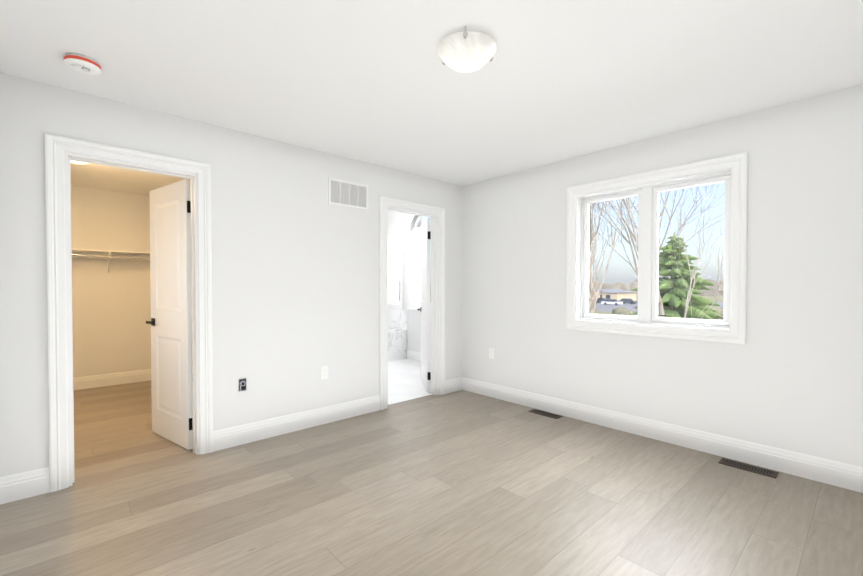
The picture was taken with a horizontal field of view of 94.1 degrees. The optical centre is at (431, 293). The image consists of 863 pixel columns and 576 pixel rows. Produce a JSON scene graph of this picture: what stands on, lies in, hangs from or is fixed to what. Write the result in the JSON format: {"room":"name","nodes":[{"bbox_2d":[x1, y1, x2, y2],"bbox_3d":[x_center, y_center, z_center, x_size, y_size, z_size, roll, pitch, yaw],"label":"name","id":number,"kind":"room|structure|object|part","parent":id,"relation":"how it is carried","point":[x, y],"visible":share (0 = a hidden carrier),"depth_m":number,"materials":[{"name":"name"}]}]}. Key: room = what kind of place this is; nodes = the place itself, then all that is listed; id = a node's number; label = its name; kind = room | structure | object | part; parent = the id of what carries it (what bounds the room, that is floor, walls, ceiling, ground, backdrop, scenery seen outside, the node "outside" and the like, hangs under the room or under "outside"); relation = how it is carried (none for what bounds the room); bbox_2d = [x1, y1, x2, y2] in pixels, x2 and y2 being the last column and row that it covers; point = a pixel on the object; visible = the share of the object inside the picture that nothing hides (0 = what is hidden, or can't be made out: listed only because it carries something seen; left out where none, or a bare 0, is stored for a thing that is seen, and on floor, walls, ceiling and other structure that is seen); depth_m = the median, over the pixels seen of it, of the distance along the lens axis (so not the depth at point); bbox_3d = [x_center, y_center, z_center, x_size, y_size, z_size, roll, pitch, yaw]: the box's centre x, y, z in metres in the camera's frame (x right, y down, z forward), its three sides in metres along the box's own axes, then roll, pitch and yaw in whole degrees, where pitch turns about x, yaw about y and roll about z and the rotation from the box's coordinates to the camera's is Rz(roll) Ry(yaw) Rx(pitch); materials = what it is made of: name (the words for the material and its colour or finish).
{"room":"empty bedroom","nodes":[
{"label":"empty bedroom","id":0,"kind":"room"},
{"bbox_2d":[71,185,150,377],"bbox_3d":[-4.292,-0.294,4.859,1.770,2.900,0.120,-1,1,-42],"label":"wall","id":1,"kind":"structure","parent":0,"point":[111,313],"depth_m":5.03,"materials":[{"name":"white paint"}]},
{"bbox_2d":[72,248,149,272],"bbox_3d":[-4.157,-0.379,4.688,1.796,0.266,0.308,-1,1,-42],"label":"closet shelf","id":2,"kind":"object","parent":1,"relation":"attached to","point":[108,255],"visible":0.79,"depth_m":4.91,"materials":[{"name":"white"}]},
{"bbox_3d":[-4.081,-0.440,4.603,1.792,0.024,0.025,-1,1,-42],"label":"rod","id":3,"kind":"part","parent":2,"relation":"part of","materials":[{"name":"silver metal"}]},
{"bbox_2d":[73,369,150,389],"bbox_3d":[-4.257,1.082,4.819,1.740,0.150,0.016,-1,1,-42],"label":"baseboard","id":4,"kind":"structure","parent":1,"relation":"attached to","point":[92,381],"depth_m":5.02,"materials":[{"name":"white wood"}]},
{"bbox_2d":[70,162,183,194],"bbox_3d":[-3.259,-1.497,3.684,1.800,0.460,2.982,-1,1,-42],"label":"ceiling","id":5,"kind":"structure","parent":0,"point":[89,175],"depth_m":4.51,"materials":[{"name":"white paint"}]},
{"bbox_2d":[70,160,87,163],"bbox_3d":[-3.132,-1.207,3.549,0.300,0.115,0.300,-1,1,-42],"label":"closet ceiling light","id":6,"kind":"object","parent":5,"relation":"attached to","point":[76,162],"visible":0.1,"depth_m":3.54,"materials":[{"name":"white glass"}]},
{"bbox_2d":[0,72,461,476],"bbox_3d":[-1.047,-0.276,3.618,4.222,2.900,0.120,-1,1,-42],"label":"wall","id":7,"kind":"structure","parent":0,"point":[295,281],"depth_m":3.19,"materials":[{"name":"white paint"}]},
{"bbox_2d":[0,467,49,504],"bbox_3d":[-2.384,1.118,2.330,0.244,0.150,0.016,-1,1,-42],"label":"baseboard","id":8,"kind":"structure","parent":7,"relation":"attached to","point":[20,486],"depth_m":2.34,"materials":[{"name":"white wood"}]},
{"bbox_2d":[45,133,212,492],"bbox_3d":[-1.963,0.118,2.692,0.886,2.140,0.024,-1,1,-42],"label":"door frame","id":9,"kind":"structure","parent":7,"relation":"attached to","point":[56,147],"depth_m":2.45,"materials":[{"name":"white wood"}]},
{"bbox_2d":[146,179,192,449],"bbox_3d":[-2.096,0.159,3.199,0.230,2.027,0.678,-1,1,-42],"label":"closet door","id":10,"kind":"structure","parent":7,"relation":"in","point":[170,322],"depth_m":3.16,"materials":[{"name":"white wood"}]},
{"bbox_2d":[239,378,245,390],"bbox_3d":[-1.478,0.717,3.148,0.056,0.097,0.018,-1,1,-42],"label":"electrical outlet","id":11,"kind":"object","parent":7,"relation":"attached to","point":[242,384],"visible":1,"depth_m":3.15,"materials":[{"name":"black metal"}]},
{"bbox_2d":[213,395,379,451],"bbox_3d":[-1.077,1.101,3.518,1.516,0.150,0.016,-1,1,-42],"label":"baseboard","id":12,"kind":"structure","parent":7,"relation":"attached to","point":[229,437],"depth_m":3.40,"materials":[{"name":"white wood"}]},
{"bbox_2d":[321,366,327,379],"bbox_3d":[-0.964,0.715,3.622,0.070,0.115,0.008,-1,1,-42],"label":"outlet","id":13,"kind":"object","parent":7,"relation":"attached to","point":[324,372],"visible":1,"depth_m":3.62,"materials":[{"name":"white plastic"}]},
{"bbox_2d":[328,177,367,209],"bbox_3d":[-0.774,-0.929,3.772,0.423,0.240,0.008,-1,1,-42],"label":"air vent","id":14,"kind":"object","parent":7,"relation":"in","point":[347,194],"visible":1,"depth_m":3.76,"materials":[{"name":"white metal"}]},
{"bbox_2d":[379,196,444,409],"bbox_3d":[-0.221,0.094,4.359,0.903,2.140,0.144,-1,1,-42],"label":"door frame","id":15,"kind":"structure","parent":7,"relation":"attached to","point":[384,202],"depth_m":4.33,"materials":[{"name":"white wood"}]},
{"bbox_2d":[417,218,430,391],"bbox_3d":[-0.070,0.133,4.998,0.440,2.027,0.603,-1,1,-42],"label":"bathroom door","id":16,"kind":"structure","parent":7,"relation":"in","point":[424,309],"depth_m":4.83,"materials":[{"name":"white wood"}]},
{"bbox_2d":[388,211,430,353],"bbox_3d":[-0.023,-0.320,6.647,0.250,2.900,3.482,-1,1,-42],"label":"wall","id":17,"kind":"structure","parent":0,"point":[397,222],"depth_m":6.95,"materials":[{"name":"white paint"}]},
{"bbox_2d":[388,238,399,303],"bbox_3d":[-0.649,-0.388,7.193,0.060,1.160,0.380,-1,1,-42],"label":"window frame","id":18,"kind":"object","parent":17,"relation":"attached to","point":[389,271],"visible":0.52,"depth_m":7.32,"materials":[{"name":"white"}]},
{"bbox_2d":[391,240,399,303],"bbox_3d":[-0.601,-0.388,7.236,0.070,1.160,0.380,-1,1,-42],"label":"window","id":19,"kind":"structure","parent":17,"relation":"in","point":[393,270],"depth_m":7.33,"materials":[{"name":"white plastic"}]},
{"bbox_2d":[388,233,402,309],"bbox_3d":[-0.681,-0.387,7.164,0.024,1.330,0.550,-1,1,-42],"label":"window frame","id":20,"kind":"structure","parent":17,"relation":"in","point":[400,305],"depth_m":7.00,"materials":[{"name":"white"}]},
{"bbox_2d":[406,214,414,231],"bbox_3d":[-0.109,-1.261,6.523,0.024,0.425,0.940,-1,1,-42],"label":"window frame","id":21,"kind":"structure","parent":17,"relation":"attached to","point":[410,219],"depth_m":6.81,"materials":[{"name":"white"}]},
{"bbox_2d":[406,228,430,310],"bbox_3d":[-0.109,-0.378,6.536,0.024,1.330,0.940,-1,1,-42],"label":"window frame","id":22,"kind":"structure","parent":17,"relation":"in","point":[408,236],"depth_m":6.84,"materials":[{"name":"white"}]},
{"bbox_2d":[413,216,430,230],"bbox_3d":[-0.029,-1.219,6.596,0.070,0.340,0.770,-1,1,-42],"label":"window","id":23,"kind":"structure","parent":17,"relation":"in","point":[416,227],"depth_m":6.79,"materials":[{"name":"white plastic"}]},
{"bbox_2d":[414,237,430,304],"bbox_3d":[-0.029,-0.379,6.608,0.070,1.160,0.770,-1,1,-42],"label":"window","id":24,"kind":"structure","parent":17,"relation":"in","point":[416,239],"depth_m":6.84,"materials":[{"name":"white plastic"}]},
{"bbox_2d":[388,359,431,404],"bbox_3d":[-1.293,1.145,5.478,3.230,0.004,3.032,-1,1,-42],"label":"bathroom tile floor","id":25,"kind":"structure","parent":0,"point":[405,383],"depth_m":5.23,"materials":[{"name":"white tile"}]},
{"bbox_2d":[388,328,406,361],"bbox_3d":[-1.229,0.877,6.860,1.230,0.500,1.030,-1,1,-42],"label":"bathtub","id":26,"kind":"object","parent":25,"relation":"on","point":[397,344],"visible":0.12,"depth_m":6.76,"materials":[{"name":"stone"}]},
{"bbox_2d":[0,380,862,575],"bbox_3d":[-0.627,1.239,3.322,5.750,0.120,7.720,-1,1,-42],"label":"floor","id":27,"kind":"structure","parent":0,"point":[461,483],"depth_m":2.26,"materials":[{"name":"brown wood"}]},
{"bbox_2d":[528,409,562,418],"bbox_3d":[1.106,1.168,3.897,0.115,0.005,0.310,-1,1,-42],"label":"floor vent","id":28,"kind":"object","parent":27,"relation":"in","point":[544,413],"visible":1,"depth_m":3.90,"materials":[{"name":"brown metal"}]},
{"bbox_2d":[718,458,778,477],"bbox_3d":[2.152,1.185,2.733,0.115,0.005,0.310,-1,1,-42],"label":"floor vent","id":29,"kind":"object","parent":27,"relation":"in","point":[753,469],"visible":1,"depth_m":2.72,"materials":[{"name":"brown metal"}]},
{"bbox_2d":[0,0,862,185],"bbox_3d":[0.264,-1.473,2.063,3.852,0.460,3.918,-1,1,-42],"label":"ceiling","id":30,"kind":"structure","parent":0,"point":[377,82],"depth_m":2.21,"materials":[{"name":"white paint"}]},
{"bbox_2d":[64,53,100,75],"bbox_3d":[-1.863,-1.218,2.147,0.152,0.052,0.152,-1,1,-42],"label":"smoke detector","id":31,"kind":"object","parent":30,"relation":"attached to","point":[81,64],"visible":1,"depth_m":2.12,"materials":[{"name":"white plastic"}]},
{"bbox_2d":[437,27,496,72],"bbox_3d":[0.176,-1.185,2.010,0.300,0.115,0.300,-1,1,-42],"label":"ceiling light","id":32,"kind":"object","parent":30,"relation":"attached to","point":[465,51],"visible":1,"depth_m":1.94,"materials":[{"name":"white glass"}]},
{"bbox_2d":[462,84,862,466],"bbox_3d":[1.865,-0.272,3.369,0.250,2.900,4.168,-1,1,-42],"label":"wall","id":33,"kind":"structure","parent":0,"point":[788,375],"depth_m":2.85,"materials":[{"name":"white paint"}]},
{"bbox_2d":[489,348,493,358],"bbox_3d":[0.671,0.672,4.503,0.008,0.115,0.070,-1,1,-42],"label":"outlet","id":34,"kind":"object","parent":33,"relation":"attached to","point":[491,352],"visible":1,"depth_m":4.50,"materials":[{"name":"white plastic"}]},
{"bbox_2d":[445,377,862,492],"bbox_3d":[1.576,1.104,3.296,0.303,0.150,3.918,-1,1,-42],"label":"baseboard","id":35,"kind":"structure","parent":33,"relation":"attached to","point":[836,473],"depth_m":3.07,"materials":[{"name":"white wood"}]},
{"bbox_2d":[581,172,730,328],"bbox_3d":[1.829,-0.322,3.386,0.119,1.150,1.169,-1,1,-42],"label":"window","id":36,"kind":"structure","parent":33,"relation":"in","point":[704,325],"depth_m":3.35,"materials":[{"name":"white plastic"}]},
{"bbox_3d":[1.626,-0.326,3.613,0.053,1.110,0.521,-1,1,-42],"label":"window sash","id":37,"kind":"part","parent":36,"relation":"part of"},
{"bbox_3d":[2.033,-0.319,3.167,0.053,1.110,0.529,-1,1,-42],"label":"window sash","id":38,"kind":"part","parent":36,"relation":"part of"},
{"bbox_2d":[566,152,747,343],"bbox_3d":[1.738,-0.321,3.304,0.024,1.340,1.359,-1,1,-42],"label":"window frame","id":39,"kind":"structure","parent":33,"relation":"in","point":[738,164],"depth_m":3.03,"materials":[{"name":"white wood"}]},
{"bbox_3d":[-1.354,-0.302,5.435,3.350,2.900,3.482,-1,1,-42],"label":"wall","id":40,"kind":"structure","parent":0,"visible":0},
{"bbox_2d":[388,309,407,350],"bbox_3d":[-0.756,0.701,7.273,0.012,0.840,1.020,-1,1,-42],"label":"wall","id":41,"kind":"structure","parent":40,"relation":"attached to","point":[397,319],"depth_m":7.03,"materials":[{"name":"white tile"}]},
{"bbox_2d":[407,350,430,363],"bbox_3d":[0.235,1.062,6.185,0.016,0.150,1.922,-1,1,-42],"label":"baseboard","id":42,"kind":"structure","parent":40,"relation":"attached to","point":[413,355],"depth_m":6.73,"materials":[{"name":"white"}]},
{"label":"outside","id":43,"kind":"structure","parent":0,"visible":0},
{"bbox_2d":[399,295,723,314],"bbox_3d":[96.249,2.020,161.770,480.000,0.300,410.000,-1,1,-42],"label":"ground","id":44,"kind":"structure","parent":43,"point":[713,300],"depth_m":142.01,"materials":[{"name":"green plant"}]},
{"bbox_2d":[399,299,722,311],"bbox_3d":[34.049,2.483,118.688,70.000,0.030,90.000,-1,1,-42],"label":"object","id":45,"kind":"structure","parent":44,"relation":"on","point":[610,308],"depth_m":88.95,"materials":[{"name":"concrete"}]},
{"bbox_2d":[601,299,622,304],"bbox_3d":[43.424,2.110,96.710,1.900,1.384,4.400,-1,1,-42],"label":"car","id":46,"kind":"object","parent":45,"relation":"on","point":[620,302],"materials":[{"name":"white metal"}]},
{"bbox_2d":[623,298,636,303],"bbox_3d":[50.199,2.016,103.147,1.900,1.384,4.400,-1,1,-42],"label":"car","id":47,"kind":"object","parent":45,"relation":"on","point":[625,300],"materials":[{"name":"white metal"}]},
{"bbox_2d":[399,279,723,296],"bbox_3d":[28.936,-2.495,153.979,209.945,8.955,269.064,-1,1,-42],"label":"tree","id":48,"kind":"object","parent":44,"relation":"on","point":[708,293],"depth_m":204.99,"materials":[{"name":"brown plant"}]},
{"bbox_2d":[589,218,608,272],"bbox_3d":[17.728,-3.253,48.791,10.009,13.545,9.168,-1,1,-42],"label":"tree","id":49,"kind":"object","parent":44,"relation":"on","point":[597,245],"depth_m":49.00,"materials":[{"name":"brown plant"}]},
{"bbox_2d":[589,200,611,266],"bbox_3d":[8.935,-4.016,23.736,8.921,15.808,6.444,-1,1,-42],"label":"tree","id":50,"kind":"object","parent":44,"relation":"on","point":[595,240],"depth_m":25.80,"materials":[{"name":"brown plant"}]},
{"bbox_2d":[589,217,623,313],"bbox_3d":[4.546,0.651,14.294,2.987,6.754,4.134,-1,1,-42],"label":"tree","id":51,"kind":"object","parent":44,"relation":"on","point":[592,295],"depth_m":13.58,"materials":[{"name":"brown plant"}]},
{"bbox_2d":[589,289,635,300],"bbox_3d":[43.123,0.170,137.731,15.700,4.100,46.800,-1,1,-42],"label":"building","id":52,"kind":"structure","parent":44,"relation":"on","point":[617,296],"depth_m":119.70,"materials":[{"name":"beige"}]},
{"bbox_2d":[589,198,637,313],"bbox_3d":[6.306,-2.733,18.184,13.562,13.408,9.011,-1,1,-42],"label":"tree","id":53,"kind":"object","parent":44,"relation":"on","point":[590,289],"depth_m":17.97,"materials":[{"name":"brown plant"}]},
{"bbox_2d":[591,196,637,273],"bbox_3d":[10.338,-3.209,23.986,8.984,14.194,5.612,-1,1,-42],"label":"tree","id":54,"kind":"object","parent":44,"relation":"on","point":[634,234],"depth_m":21.91,"materials":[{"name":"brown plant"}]},
{"bbox_2d":[628,192,664,316],"bbox_3d":[7.470,-3.356,13.130,7.156,14.826,7.578,-1,1,-42],"label":"tree","id":55,"kind":"object","parent":44,"relation":"on","point":[660,305],"depth_m":13.84,"materials":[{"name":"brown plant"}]},
{"bbox_2d":[613,188,683,252],"bbox_3d":[15.480,-3.416,28.329,10.003,14.483,8.041,-1,1,-42],"label":"tree","id":56,"kind":"object","parent":44,"relation":"on","point":[664,203],"depth_m":25.12,"materials":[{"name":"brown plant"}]},
{"bbox_2d":[589,199,707,275],"bbox_3d":[18.985,-3.543,38.744,9.601,14.430,12.083,-1,1,-42],"label":"tree","id":57,"kind":"object","parent":44,"relation":"on","point":[629,226],"depth_m":38.19,"materials":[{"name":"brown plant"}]},
{"bbox_2d":[589,305,722,319],"bbox_3d":[24.072,2.318,56.239,9.618,2.775,41.661,-1,1,-42],"label":"shrubs","id":58,"kind":"object","parent":44,"relation":"on","point":[622,310],"depth_m":51.29,"materials":[{"name":"plant"}]},
{"bbox_2d":[600,183,723,259],"bbox_3d":[17.930,-3.606,30.728,8.947,14.803,11.017,-1,1,-42],"label":"tree","id":59,"kind":"object","parent":44,"relation":"on","point":[631,237],"depth_m":30.34,"materials":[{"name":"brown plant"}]},
{"bbox_2d":[629,232,722,319],"bbox_3d":[9.939,0.907,16.497,5.316,6.896,5.373,-1,1,-42],"label":"pine","id":60,"kind":"object","parent":44,"relation":"on","point":[675,294],"depth_m":15.95,"materials":[{"name":"green plant"}]},
{"bbox_2d":[666,208,723,318],"bbox_3d":[7.439,0.724,10.923,1.862,6.698,3.406,0,1,29],"label":"tree","id":61,"kind":"object","parent":44,"relation":"on","point":[688,299],"depth_m":11.37,"materials":[{"name":"brown plant"}]}
]}

